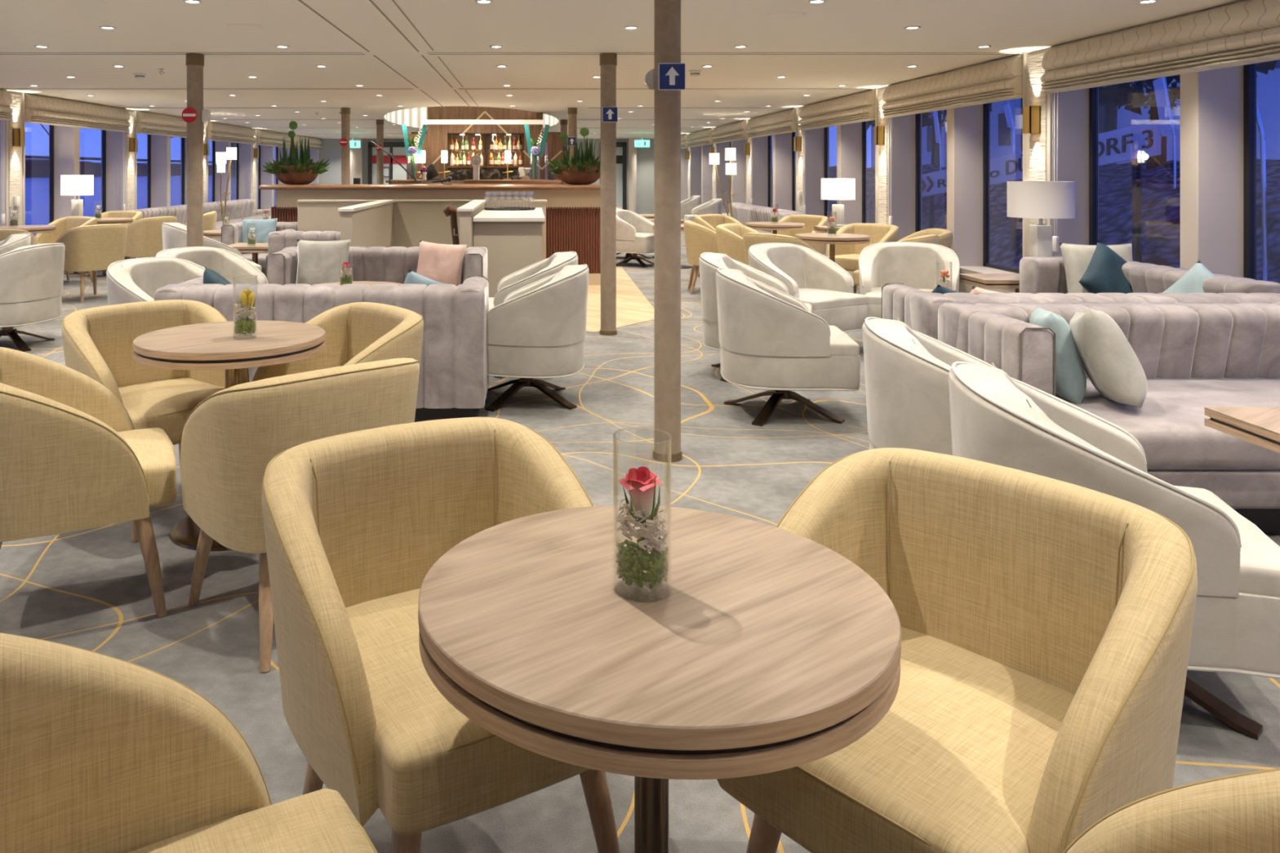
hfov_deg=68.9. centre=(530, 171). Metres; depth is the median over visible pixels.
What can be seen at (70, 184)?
table lamp
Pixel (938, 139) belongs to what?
banner flag
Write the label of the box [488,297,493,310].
seat cushion
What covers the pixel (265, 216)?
glass vase
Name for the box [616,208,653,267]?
swivel armchair
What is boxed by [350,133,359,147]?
exit sign
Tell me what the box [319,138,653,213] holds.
wall
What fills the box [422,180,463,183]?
countertop
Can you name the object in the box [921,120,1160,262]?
sign board
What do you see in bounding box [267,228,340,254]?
sofa
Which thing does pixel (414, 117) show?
trim
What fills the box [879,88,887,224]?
trim
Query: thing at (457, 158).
bottle
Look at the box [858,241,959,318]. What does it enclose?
swivel armchair
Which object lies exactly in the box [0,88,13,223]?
blind
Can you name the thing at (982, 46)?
recessed light
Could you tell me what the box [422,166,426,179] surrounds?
vase
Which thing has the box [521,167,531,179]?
coffee machine
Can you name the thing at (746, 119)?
trim
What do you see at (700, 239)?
tub chair
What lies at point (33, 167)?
shore
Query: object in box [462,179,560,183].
countertop
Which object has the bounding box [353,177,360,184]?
speaker box
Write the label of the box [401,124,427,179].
flower arrangement
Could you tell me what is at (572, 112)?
column
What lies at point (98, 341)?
tub chair
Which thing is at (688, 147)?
trim
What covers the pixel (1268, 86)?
house
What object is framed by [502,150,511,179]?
lamp
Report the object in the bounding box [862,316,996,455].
swivel armchair
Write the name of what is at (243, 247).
side table
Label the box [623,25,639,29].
recessed light
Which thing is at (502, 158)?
bottle
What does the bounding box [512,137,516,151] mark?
bottle
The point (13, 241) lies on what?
swivel armchair
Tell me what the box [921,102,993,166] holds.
tree
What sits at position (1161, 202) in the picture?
embankment
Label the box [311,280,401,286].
round table
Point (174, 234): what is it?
swivel armchair
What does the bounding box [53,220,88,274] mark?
side table
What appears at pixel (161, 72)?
sprinkler head
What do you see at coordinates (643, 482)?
rose
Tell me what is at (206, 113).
sensor box
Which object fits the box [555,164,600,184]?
bowl
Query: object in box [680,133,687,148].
blind
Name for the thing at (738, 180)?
trim
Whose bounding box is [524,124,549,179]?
flower arrangement
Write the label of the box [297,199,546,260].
partition wall
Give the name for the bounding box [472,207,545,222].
countertop
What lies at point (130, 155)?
trim
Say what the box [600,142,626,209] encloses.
door
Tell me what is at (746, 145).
wall sconce
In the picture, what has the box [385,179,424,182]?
countertop
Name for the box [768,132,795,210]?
window
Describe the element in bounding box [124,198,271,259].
curved sofa
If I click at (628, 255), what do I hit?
swivel armchair
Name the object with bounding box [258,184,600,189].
countertop
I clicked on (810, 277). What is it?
swivel armchair
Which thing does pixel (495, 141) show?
bottle
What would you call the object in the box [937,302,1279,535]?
sofa
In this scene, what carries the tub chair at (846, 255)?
on the floor
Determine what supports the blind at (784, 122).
attached to the wall at (1073, 105)
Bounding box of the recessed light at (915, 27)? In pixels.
[904,25,920,29]
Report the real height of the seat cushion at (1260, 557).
0.091 m
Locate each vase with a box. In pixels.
[9,214,17,226]
[94,201,102,219]
[222,213,228,226]
[233,275,257,339]
[247,222,256,245]
[262,213,268,219]
[339,252,352,285]
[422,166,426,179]
[613,430,671,597]
[770,204,777,223]
[826,211,836,235]
[936,261,951,289]
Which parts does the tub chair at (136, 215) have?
backrest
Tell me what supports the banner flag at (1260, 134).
on the embankment
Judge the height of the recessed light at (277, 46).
0.010 m
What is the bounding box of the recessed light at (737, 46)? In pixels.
[733,44,747,48]
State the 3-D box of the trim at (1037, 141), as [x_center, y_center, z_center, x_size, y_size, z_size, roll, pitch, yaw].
[4.149,-0.005,7.550,0.022,1.910,0.240,0,0,0]
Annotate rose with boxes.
[240,289,255,320]
[341,261,351,280]
[617,466,663,551]
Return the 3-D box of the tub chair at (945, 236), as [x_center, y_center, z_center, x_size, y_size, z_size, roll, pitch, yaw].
[3.744,0.968,9.050,0.641,0.812,0.653,0,0,5]
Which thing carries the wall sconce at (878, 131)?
attached to the wall at (1073, 105)
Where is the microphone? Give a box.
[431,176,452,184]
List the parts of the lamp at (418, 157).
lamp shade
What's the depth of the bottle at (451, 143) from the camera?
15.60 m
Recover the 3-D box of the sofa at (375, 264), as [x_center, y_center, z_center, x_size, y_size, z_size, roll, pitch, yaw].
[-1.160,0.988,7.060,1.620,0.765,0.980,0,0,0]
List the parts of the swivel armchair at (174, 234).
backrest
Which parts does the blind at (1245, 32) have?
cord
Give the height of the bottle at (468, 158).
0.229 m
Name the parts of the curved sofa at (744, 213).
seat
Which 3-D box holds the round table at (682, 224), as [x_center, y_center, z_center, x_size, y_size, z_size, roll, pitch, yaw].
[2.080,1.070,13.200,0.680,0.600,0.680,0,0,0]
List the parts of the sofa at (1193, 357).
armrest, backrest, seat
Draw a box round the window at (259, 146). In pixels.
[257,145,278,208]
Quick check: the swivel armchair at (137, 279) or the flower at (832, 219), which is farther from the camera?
the flower at (832, 219)
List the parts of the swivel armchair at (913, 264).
seat, backrest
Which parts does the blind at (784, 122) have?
cord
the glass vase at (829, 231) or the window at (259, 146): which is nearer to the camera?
the glass vase at (829, 231)
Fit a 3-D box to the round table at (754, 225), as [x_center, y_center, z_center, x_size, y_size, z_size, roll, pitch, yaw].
[2.960,1.000,11.200,0.700,0.740,0.700,0,0,24]
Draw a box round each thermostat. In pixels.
[13,195,20,205]
[797,191,801,199]
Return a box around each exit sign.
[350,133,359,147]
[635,133,649,146]
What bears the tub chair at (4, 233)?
on the floor
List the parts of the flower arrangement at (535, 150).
vase glass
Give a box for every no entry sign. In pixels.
[182,106,197,122]
[339,137,347,146]
[376,144,382,151]
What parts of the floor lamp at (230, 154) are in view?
lamp shade, lamp shade, branch stem, lamp shade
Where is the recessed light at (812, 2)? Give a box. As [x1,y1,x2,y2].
[807,0,826,4]
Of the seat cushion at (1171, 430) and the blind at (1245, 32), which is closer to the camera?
the seat cushion at (1171, 430)
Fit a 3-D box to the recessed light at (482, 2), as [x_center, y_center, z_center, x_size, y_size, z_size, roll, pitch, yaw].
[-0.270,-0.985,5.360,0.108,0.010,0.108,0,0,0]
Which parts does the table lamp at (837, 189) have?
lamp shade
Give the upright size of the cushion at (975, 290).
0.396 m
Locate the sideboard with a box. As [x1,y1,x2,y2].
[472,207,545,297]
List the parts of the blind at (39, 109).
cord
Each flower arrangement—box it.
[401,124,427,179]
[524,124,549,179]
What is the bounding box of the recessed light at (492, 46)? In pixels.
[489,44,502,48]
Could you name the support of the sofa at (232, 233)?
on the floor
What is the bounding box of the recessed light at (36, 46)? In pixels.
[34,44,48,48]
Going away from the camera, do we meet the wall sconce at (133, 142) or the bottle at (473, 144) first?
the wall sconce at (133, 142)
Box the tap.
[470,155,481,179]
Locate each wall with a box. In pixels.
[0,90,317,226]
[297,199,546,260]
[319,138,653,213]
[406,106,564,184]
[688,47,1098,293]
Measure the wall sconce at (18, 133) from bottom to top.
0.220 m
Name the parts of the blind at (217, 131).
cord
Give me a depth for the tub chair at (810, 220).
11.90 m
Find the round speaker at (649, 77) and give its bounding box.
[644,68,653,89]
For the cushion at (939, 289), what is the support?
on the sofa at (917, 308)
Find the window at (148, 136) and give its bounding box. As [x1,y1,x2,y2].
[146,133,184,208]
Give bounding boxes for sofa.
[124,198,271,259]
[154,275,488,422]
[221,222,297,275]
[266,246,487,285]
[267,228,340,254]
[728,202,806,233]
[881,283,1279,340]
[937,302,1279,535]
[1019,256,1279,293]
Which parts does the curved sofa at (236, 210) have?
seat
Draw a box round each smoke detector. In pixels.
[133,72,146,79]
[688,70,701,76]
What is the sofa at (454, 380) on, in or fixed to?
on the floor
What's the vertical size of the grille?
0.068 m
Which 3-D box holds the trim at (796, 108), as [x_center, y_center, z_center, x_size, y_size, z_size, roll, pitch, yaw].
[4.144,0.190,14.170,0.032,2.360,0.410,0,0,0]
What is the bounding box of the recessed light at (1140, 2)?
[1137,0,1159,4]
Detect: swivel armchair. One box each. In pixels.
[0,233,31,326]
[0,242,65,351]
[106,257,205,305]
[155,246,268,285]
[161,222,261,271]
[484,264,589,411]
[488,251,577,378]
[616,208,650,259]
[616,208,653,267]
[680,195,701,219]
[684,198,722,222]
[698,252,811,382]
[715,267,860,426]
[748,242,867,332]
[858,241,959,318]
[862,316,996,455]
[948,361,1279,740]
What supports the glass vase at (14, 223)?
on the round table at (33, 228)
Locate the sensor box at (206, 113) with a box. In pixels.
[201,109,210,121]
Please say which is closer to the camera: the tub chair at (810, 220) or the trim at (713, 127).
the tub chair at (810, 220)
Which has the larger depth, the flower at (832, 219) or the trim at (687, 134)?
the trim at (687, 134)
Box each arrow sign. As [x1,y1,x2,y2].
[567,137,576,146]
[602,106,617,122]
[657,62,685,90]
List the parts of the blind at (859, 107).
cord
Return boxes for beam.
[423,120,543,124]
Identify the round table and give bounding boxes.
[0,225,56,233]
[85,217,133,276]
[133,320,324,551]
[203,229,221,237]
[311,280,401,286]
[417,505,901,852]
[638,213,653,218]
[648,218,684,257]
[652,223,691,268]
[745,222,804,234]
[795,232,870,262]
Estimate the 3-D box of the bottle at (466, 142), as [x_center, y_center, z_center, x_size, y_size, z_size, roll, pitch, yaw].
[-1.075,-0.469,15.620,0.057,0.252,0.057,0,0,0]
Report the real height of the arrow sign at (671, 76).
0.128 m
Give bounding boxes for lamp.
[60,174,93,216]
[216,146,236,225]
[414,153,420,179]
[417,150,425,179]
[439,150,448,178]
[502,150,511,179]
[709,147,736,217]
[821,178,855,226]
[1007,181,1075,257]
[1021,97,1022,151]
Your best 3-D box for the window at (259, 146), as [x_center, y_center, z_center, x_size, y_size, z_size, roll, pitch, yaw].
[-6.707,0.085,23.045,0.045,1.710,2.890,0,0,0]
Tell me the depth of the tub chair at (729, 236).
9.58 m
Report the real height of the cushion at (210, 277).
0.416 m
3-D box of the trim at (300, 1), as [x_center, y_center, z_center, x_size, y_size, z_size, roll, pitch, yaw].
[-1.125,-0.994,11.080,10.550,0.013,26.682,0,0,0]
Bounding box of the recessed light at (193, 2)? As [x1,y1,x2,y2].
[182,0,202,4]
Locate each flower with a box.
[11,210,17,220]
[249,227,254,235]
[829,216,835,227]
[940,269,950,284]
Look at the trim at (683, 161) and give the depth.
25.61 m
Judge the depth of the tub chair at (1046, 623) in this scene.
1.52 m
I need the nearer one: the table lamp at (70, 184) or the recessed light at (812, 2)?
the recessed light at (812, 2)
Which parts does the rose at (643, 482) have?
stem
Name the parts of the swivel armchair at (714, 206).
backrest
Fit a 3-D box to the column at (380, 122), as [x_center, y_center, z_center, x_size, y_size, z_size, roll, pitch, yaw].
[-2.880,0.191,17.700,0.148,2.359,0.148,0,0,0]
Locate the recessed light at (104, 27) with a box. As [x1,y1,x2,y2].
[98,25,115,29]
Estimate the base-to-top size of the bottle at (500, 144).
0.202 m
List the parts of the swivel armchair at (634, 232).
seat, backrest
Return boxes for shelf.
[446,165,524,167]
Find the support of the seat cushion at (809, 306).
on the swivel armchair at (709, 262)
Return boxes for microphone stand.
[370,140,416,184]
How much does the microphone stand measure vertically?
1.789 m
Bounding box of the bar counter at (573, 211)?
[258,184,600,284]
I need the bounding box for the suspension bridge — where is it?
[25,124,274,175]
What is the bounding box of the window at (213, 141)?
[212,140,238,201]
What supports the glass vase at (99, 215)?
on the round table at (104, 220)
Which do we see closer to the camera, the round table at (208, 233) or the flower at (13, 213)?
the flower at (13, 213)
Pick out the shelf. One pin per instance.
(446, 166)
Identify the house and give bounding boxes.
[871,109,946,167]
[990,59,1279,164]
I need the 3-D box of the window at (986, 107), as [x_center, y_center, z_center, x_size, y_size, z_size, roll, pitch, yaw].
[4.457,0.085,9.205,0.045,1.710,2.890,0,0,0]
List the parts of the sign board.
board panel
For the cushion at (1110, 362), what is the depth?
3.60 m
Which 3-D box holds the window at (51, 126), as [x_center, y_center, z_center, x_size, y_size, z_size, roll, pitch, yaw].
[-6.707,0.085,13.115,0.045,1.710,2.890,0,0,0]
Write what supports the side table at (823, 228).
on the floor
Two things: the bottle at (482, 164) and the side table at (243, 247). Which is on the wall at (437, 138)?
the bottle at (482, 164)
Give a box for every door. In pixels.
[368,142,406,184]
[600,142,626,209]
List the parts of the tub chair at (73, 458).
backrest, seat, leg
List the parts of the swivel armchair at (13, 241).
backrest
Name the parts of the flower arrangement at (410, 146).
vase glass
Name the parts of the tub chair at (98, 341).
leg, backrest, seat, leg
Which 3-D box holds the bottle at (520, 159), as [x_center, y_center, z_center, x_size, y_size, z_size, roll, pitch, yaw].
[-0.170,-0.227,15.720,0.065,0.273,0.065,0,0,0]
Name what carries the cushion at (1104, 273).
on the sofa at (1037, 274)
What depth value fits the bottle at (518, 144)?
15.65 m
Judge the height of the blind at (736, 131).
1.620 m
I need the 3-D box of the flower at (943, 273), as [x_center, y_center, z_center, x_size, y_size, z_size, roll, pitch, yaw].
[2.465,0.640,5.494,0.054,0.111,0.051,0,0,0]
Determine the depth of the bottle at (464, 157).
15.65 m
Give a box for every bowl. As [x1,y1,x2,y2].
[274,164,319,184]
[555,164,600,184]
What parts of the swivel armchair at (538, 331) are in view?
seat, backrest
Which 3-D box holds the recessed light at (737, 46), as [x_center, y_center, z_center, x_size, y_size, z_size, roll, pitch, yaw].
[1.660,-0.985,7.300,0.108,0.010,0.108,0,0,0]
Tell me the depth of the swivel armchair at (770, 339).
4.93 m
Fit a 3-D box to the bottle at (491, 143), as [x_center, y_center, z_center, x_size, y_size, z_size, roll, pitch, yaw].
[-0.652,-0.485,15.620,0.059,0.284,0.059,0,0,0]
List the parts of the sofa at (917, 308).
armrest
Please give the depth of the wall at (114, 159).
14.56 m
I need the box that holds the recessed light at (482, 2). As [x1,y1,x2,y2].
[474,0,493,4]
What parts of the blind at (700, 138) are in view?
cord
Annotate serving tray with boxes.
[483,206,535,210]
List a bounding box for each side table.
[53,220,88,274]
[227,242,267,264]
[813,225,840,232]
[959,273,1019,293]
[1204,407,1279,453]
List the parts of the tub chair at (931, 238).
seat, backrest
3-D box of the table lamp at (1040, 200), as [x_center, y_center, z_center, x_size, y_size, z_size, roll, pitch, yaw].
[3.780,0.429,6.850,0.444,0.709,0.444,0,0,0]
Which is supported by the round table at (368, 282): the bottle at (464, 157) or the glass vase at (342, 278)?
the glass vase at (342, 278)
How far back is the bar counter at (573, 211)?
11.12 m
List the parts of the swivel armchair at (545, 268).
backrest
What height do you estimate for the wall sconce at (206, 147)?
0.220 m
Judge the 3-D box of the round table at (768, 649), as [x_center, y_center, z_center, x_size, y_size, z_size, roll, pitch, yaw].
[0.183,1.000,1.397,0.700,0.740,0.700,0,0,-43]
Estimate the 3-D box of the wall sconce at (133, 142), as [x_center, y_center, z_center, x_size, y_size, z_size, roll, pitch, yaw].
[-6.343,-0.420,14.770,0.085,0.220,0.110,0,0,0]
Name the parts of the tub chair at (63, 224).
backrest, leg, leg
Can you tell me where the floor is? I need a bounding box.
[0,231,1279,852]
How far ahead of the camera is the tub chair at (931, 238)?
8.12 m
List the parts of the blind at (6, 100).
cord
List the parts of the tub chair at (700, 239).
leg, leg, backrest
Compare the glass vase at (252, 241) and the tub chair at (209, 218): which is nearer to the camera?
the glass vase at (252, 241)
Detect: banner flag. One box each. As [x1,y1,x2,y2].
[933,111,941,170]
[1003,100,1015,153]
[1152,76,1177,188]
[1256,102,1268,280]
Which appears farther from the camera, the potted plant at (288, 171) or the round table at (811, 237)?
the potted plant at (288, 171)
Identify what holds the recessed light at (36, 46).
in the ceiling
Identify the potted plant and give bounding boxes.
[262,120,330,184]
[546,127,600,184]
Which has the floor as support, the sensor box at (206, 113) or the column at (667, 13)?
the column at (667, 13)
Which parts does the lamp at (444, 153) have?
lamp shade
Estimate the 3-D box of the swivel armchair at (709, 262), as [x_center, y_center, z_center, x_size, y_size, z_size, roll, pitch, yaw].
[1.518,0.967,6.251,0.735,0.805,0.720,0,0,18]
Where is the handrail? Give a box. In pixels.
[443,205,459,244]
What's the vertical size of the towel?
0.150 m
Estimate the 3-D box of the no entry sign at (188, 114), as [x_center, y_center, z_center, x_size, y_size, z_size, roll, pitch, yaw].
[-2.845,-0.469,7.710,0.128,0.128,0.010,0,0,0]
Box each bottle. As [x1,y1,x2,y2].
[449,134,453,151]
[449,151,453,165]
[453,151,455,165]
[454,138,457,151]
[455,154,458,165]
[458,150,462,165]
[461,135,464,151]
[462,151,466,165]
[465,136,468,151]
[466,152,470,165]
[471,137,475,151]
[478,134,483,151]
[479,151,483,165]
[488,151,493,165]
[489,134,493,151]
[493,151,497,165]
[494,134,497,151]
[497,151,500,165]
[498,138,502,151]
[501,152,504,165]
[502,135,506,151]
[508,136,511,150]
[509,149,512,165]
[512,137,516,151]
[513,151,517,165]
[516,134,520,151]
[518,151,522,165]
[520,134,522,151]
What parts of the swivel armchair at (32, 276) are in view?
seat, backrest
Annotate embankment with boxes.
[772,158,1279,283]
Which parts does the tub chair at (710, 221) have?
backrest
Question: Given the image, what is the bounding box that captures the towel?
[518,167,525,177]
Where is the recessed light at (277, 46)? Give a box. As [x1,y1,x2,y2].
[275,44,288,48]
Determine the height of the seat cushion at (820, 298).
0.091 m
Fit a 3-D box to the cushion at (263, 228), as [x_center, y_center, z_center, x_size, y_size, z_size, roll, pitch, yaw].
[-3.100,0.730,10.550,0.400,0.384,0.212,0,0,-5]
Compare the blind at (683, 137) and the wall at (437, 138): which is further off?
the blind at (683, 137)
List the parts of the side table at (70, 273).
plate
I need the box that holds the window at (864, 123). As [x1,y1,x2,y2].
[824,121,866,222]
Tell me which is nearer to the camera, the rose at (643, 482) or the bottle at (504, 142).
the rose at (643, 482)
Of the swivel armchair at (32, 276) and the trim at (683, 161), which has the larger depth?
the trim at (683, 161)
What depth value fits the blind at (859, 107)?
12.15 m
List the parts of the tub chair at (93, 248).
leg, backrest, leg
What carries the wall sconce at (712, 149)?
attached to the wall at (1073, 105)
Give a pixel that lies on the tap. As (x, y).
(475, 160)
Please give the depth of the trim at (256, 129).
21.57 m
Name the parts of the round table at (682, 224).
plate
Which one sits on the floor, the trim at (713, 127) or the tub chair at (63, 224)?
the tub chair at (63, 224)
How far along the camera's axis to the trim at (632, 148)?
27.49 m
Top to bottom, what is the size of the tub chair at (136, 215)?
0.812 m
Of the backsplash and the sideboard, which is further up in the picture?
the backsplash
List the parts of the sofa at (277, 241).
armrest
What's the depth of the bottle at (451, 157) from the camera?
15.59 m
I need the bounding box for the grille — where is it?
[446,176,452,182]
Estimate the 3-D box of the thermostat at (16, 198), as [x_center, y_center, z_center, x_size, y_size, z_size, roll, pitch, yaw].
[-6.365,0.370,11.460,0.040,0.120,0.080,0,0,0]
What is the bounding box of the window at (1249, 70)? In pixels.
[1088,62,1256,279]
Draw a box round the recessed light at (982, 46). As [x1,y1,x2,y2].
[976,44,991,48]
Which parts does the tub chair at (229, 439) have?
leg, leg, backrest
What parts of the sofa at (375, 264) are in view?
armrest, armrest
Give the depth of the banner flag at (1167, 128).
13.81 m
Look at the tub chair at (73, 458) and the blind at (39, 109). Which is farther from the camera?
the blind at (39, 109)
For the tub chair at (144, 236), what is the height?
0.812 m
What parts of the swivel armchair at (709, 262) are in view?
seat, backrest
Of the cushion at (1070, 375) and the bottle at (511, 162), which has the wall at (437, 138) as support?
the bottle at (511, 162)
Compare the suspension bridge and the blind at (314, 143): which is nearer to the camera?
the blind at (314, 143)
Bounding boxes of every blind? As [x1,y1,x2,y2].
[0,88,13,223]
[25,93,130,210]
[137,110,204,138]
[208,121,256,198]
[257,128,290,155]
[293,134,321,180]
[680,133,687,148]
[685,128,712,195]
[711,120,746,198]
[746,107,795,204]
[797,88,875,213]
[881,53,1022,224]
[1040,0,1279,252]
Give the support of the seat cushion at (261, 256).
on the sofa at (232, 233)
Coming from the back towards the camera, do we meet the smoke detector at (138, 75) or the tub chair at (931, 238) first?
the smoke detector at (138, 75)
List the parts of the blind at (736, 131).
cord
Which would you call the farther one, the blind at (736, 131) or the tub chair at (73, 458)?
the blind at (736, 131)
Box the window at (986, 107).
[915,102,1019,273]
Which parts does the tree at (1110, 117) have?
crown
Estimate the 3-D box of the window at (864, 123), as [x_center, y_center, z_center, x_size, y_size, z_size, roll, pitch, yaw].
[4.457,0.085,12.515,0.045,1.710,2.890,0,0,0]
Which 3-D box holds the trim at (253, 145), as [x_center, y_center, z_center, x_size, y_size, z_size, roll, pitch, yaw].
[-6.399,-0.005,21.390,0.022,1.910,0.240,0,0,0]
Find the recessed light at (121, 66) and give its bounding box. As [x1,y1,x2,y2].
[112,65,124,67]
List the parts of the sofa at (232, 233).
armrest, backrest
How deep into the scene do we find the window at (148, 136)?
16.27 m
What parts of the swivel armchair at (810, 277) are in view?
backrest, seat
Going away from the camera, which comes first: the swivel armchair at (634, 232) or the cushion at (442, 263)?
the cushion at (442, 263)
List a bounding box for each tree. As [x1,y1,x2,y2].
[866,113,931,129]
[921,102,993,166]
[1098,60,1276,168]
[1098,80,1180,164]
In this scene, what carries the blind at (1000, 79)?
attached to the wall at (1073, 105)
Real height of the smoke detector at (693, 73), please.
0.055 m
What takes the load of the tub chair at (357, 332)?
on the floor
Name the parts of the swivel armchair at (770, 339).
backrest, seat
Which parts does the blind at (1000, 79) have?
cord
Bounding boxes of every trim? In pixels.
[0,0,1028,128]
[4,89,25,226]
[8,93,20,225]
[53,124,79,220]
[124,108,137,210]
[126,111,133,210]
[151,134,170,208]
[203,122,205,202]
[206,121,208,202]
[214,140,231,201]
[252,129,255,211]
[256,128,257,216]
[260,145,273,208]
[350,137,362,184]
[383,106,558,128]
[628,137,636,213]
[680,147,687,201]
[687,133,691,198]
[688,146,689,198]
[701,144,712,204]
[712,127,716,199]
[713,135,715,198]
[730,139,746,203]
[746,119,752,204]
[747,120,751,204]
[773,132,791,210]
[795,107,804,211]
[798,108,803,212]
[836,121,862,224]
[875,88,889,224]
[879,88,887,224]
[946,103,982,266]
[1022,46,1053,257]
[1029,52,1046,225]
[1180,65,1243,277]
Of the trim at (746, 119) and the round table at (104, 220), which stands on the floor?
the round table at (104, 220)
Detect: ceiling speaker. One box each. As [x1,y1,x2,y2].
[226,23,262,30]
[767,11,806,18]
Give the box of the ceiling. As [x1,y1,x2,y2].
[0,0,1243,138]
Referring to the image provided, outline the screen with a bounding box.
[419,163,441,180]
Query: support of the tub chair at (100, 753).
on the floor
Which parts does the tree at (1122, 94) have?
crown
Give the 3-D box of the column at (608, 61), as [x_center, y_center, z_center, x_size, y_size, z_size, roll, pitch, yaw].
[0.655,0.191,7.780,0.148,2.359,0.148,0,0,0]
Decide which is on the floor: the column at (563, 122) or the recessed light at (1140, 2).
the column at (563, 122)
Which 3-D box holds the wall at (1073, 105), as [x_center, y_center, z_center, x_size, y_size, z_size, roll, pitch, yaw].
[4.330,0.240,11.050,0.400,2.460,33.900,0,0,0]
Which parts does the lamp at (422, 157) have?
lamp shade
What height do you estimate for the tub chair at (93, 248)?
0.812 m
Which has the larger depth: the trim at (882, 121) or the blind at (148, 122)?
the blind at (148, 122)
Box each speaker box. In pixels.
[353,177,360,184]
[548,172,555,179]
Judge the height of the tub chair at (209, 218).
0.812 m
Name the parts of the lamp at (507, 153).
lamp shade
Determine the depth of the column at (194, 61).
7.74 m
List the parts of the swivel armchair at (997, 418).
backrest, seat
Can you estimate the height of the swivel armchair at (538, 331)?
0.805 m
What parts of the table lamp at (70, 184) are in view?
lamp shade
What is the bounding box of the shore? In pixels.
[25,159,275,177]
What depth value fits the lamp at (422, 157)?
14.06 m
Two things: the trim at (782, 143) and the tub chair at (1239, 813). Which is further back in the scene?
the trim at (782, 143)
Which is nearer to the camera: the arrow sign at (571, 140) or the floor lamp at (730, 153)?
the arrow sign at (571, 140)
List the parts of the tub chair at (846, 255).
seat, leg, backrest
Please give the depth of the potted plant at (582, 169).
11.30 m
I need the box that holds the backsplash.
[446,168,531,180]
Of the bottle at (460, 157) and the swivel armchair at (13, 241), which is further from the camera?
the bottle at (460, 157)
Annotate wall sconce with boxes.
[13,128,24,146]
[128,137,137,151]
[203,143,208,155]
[253,148,258,157]
[685,151,689,159]
[710,147,715,153]
[743,142,750,155]
[793,136,801,151]
[873,125,884,145]
[1022,106,1040,133]
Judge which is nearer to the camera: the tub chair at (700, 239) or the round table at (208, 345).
the round table at (208, 345)
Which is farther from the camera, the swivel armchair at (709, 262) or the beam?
the beam
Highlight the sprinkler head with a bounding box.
[157,67,165,75]
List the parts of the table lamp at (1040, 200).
lamp shade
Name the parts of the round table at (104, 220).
plate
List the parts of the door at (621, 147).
glass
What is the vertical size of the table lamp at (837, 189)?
0.564 m
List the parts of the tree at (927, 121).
crown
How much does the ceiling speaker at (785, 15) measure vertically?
0.010 m
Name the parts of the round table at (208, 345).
plate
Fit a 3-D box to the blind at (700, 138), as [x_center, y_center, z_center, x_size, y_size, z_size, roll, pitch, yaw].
[4.070,-0.180,22.445,0.160,1.620,2.850,0,0,0]
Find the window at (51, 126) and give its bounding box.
[48,124,106,223]
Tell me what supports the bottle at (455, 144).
on the wall at (437, 138)
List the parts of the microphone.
handle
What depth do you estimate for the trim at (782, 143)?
15.68 m
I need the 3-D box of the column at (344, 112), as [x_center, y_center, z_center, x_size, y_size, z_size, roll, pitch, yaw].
[-2.880,0.191,14.400,0.148,2.359,0.148,0,0,0]
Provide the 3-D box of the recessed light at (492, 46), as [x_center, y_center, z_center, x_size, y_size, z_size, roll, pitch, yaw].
[-0.270,-0.985,7.300,0.108,0.010,0.108,0,0,0]
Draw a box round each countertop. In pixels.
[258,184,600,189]
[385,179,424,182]
[385,179,560,184]
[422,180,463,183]
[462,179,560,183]
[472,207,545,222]
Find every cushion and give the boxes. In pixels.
[203,266,231,284]
[241,217,277,242]
[241,253,267,271]
[244,258,261,271]
[295,239,350,284]
[403,269,444,286]
[416,240,466,286]
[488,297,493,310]
[635,232,653,240]
[684,214,697,219]
[797,287,866,310]
[804,302,811,312]
[829,325,858,355]
[865,286,933,305]
[931,284,960,293]
[969,285,1005,294]
[1029,306,1086,404]
[1055,377,1279,469]
[1058,242,1133,293]
[1068,308,1147,407]
[1078,240,1133,293]
[1162,260,1214,293]
[1174,485,1279,597]
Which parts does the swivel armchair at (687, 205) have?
seat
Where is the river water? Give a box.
[25,174,275,236]
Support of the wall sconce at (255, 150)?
attached to the wall at (114, 159)
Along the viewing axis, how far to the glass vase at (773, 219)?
11.17 m
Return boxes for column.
[186,53,204,247]
[340,107,350,184]
[376,119,383,184]
[560,119,567,184]
[568,107,577,184]
[599,53,617,335]
[652,0,682,462]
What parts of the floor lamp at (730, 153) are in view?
lamp shade, branch stem, lamp shade, lamp shade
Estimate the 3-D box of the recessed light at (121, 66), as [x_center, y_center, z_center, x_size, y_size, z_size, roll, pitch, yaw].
[-3.860,-0.985,8.670,0.108,0.010,0.108,0,0,0]
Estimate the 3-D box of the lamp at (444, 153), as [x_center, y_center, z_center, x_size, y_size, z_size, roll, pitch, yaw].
[-1.294,-0.090,13.900,0.137,0.440,0.100,0,0,35]
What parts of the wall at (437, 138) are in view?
niche frame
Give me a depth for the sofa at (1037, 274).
5.82 m
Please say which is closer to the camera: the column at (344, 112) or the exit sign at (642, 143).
the column at (344, 112)
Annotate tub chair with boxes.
[0,229,36,244]
[0,346,176,617]
[0,632,377,852]
[35,216,97,282]
[55,223,127,302]
[61,299,249,542]
[100,210,142,258]
[124,216,177,257]
[180,357,419,672]
[184,211,217,239]
[252,302,423,381]
[261,417,620,852]
[683,220,718,293]
[693,213,742,276]
[715,223,759,263]
[716,447,1197,852]
[742,232,818,265]
[771,214,829,254]
[826,222,898,293]
[853,234,938,285]
[897,227,952,249]
[1062,768,1279,852]

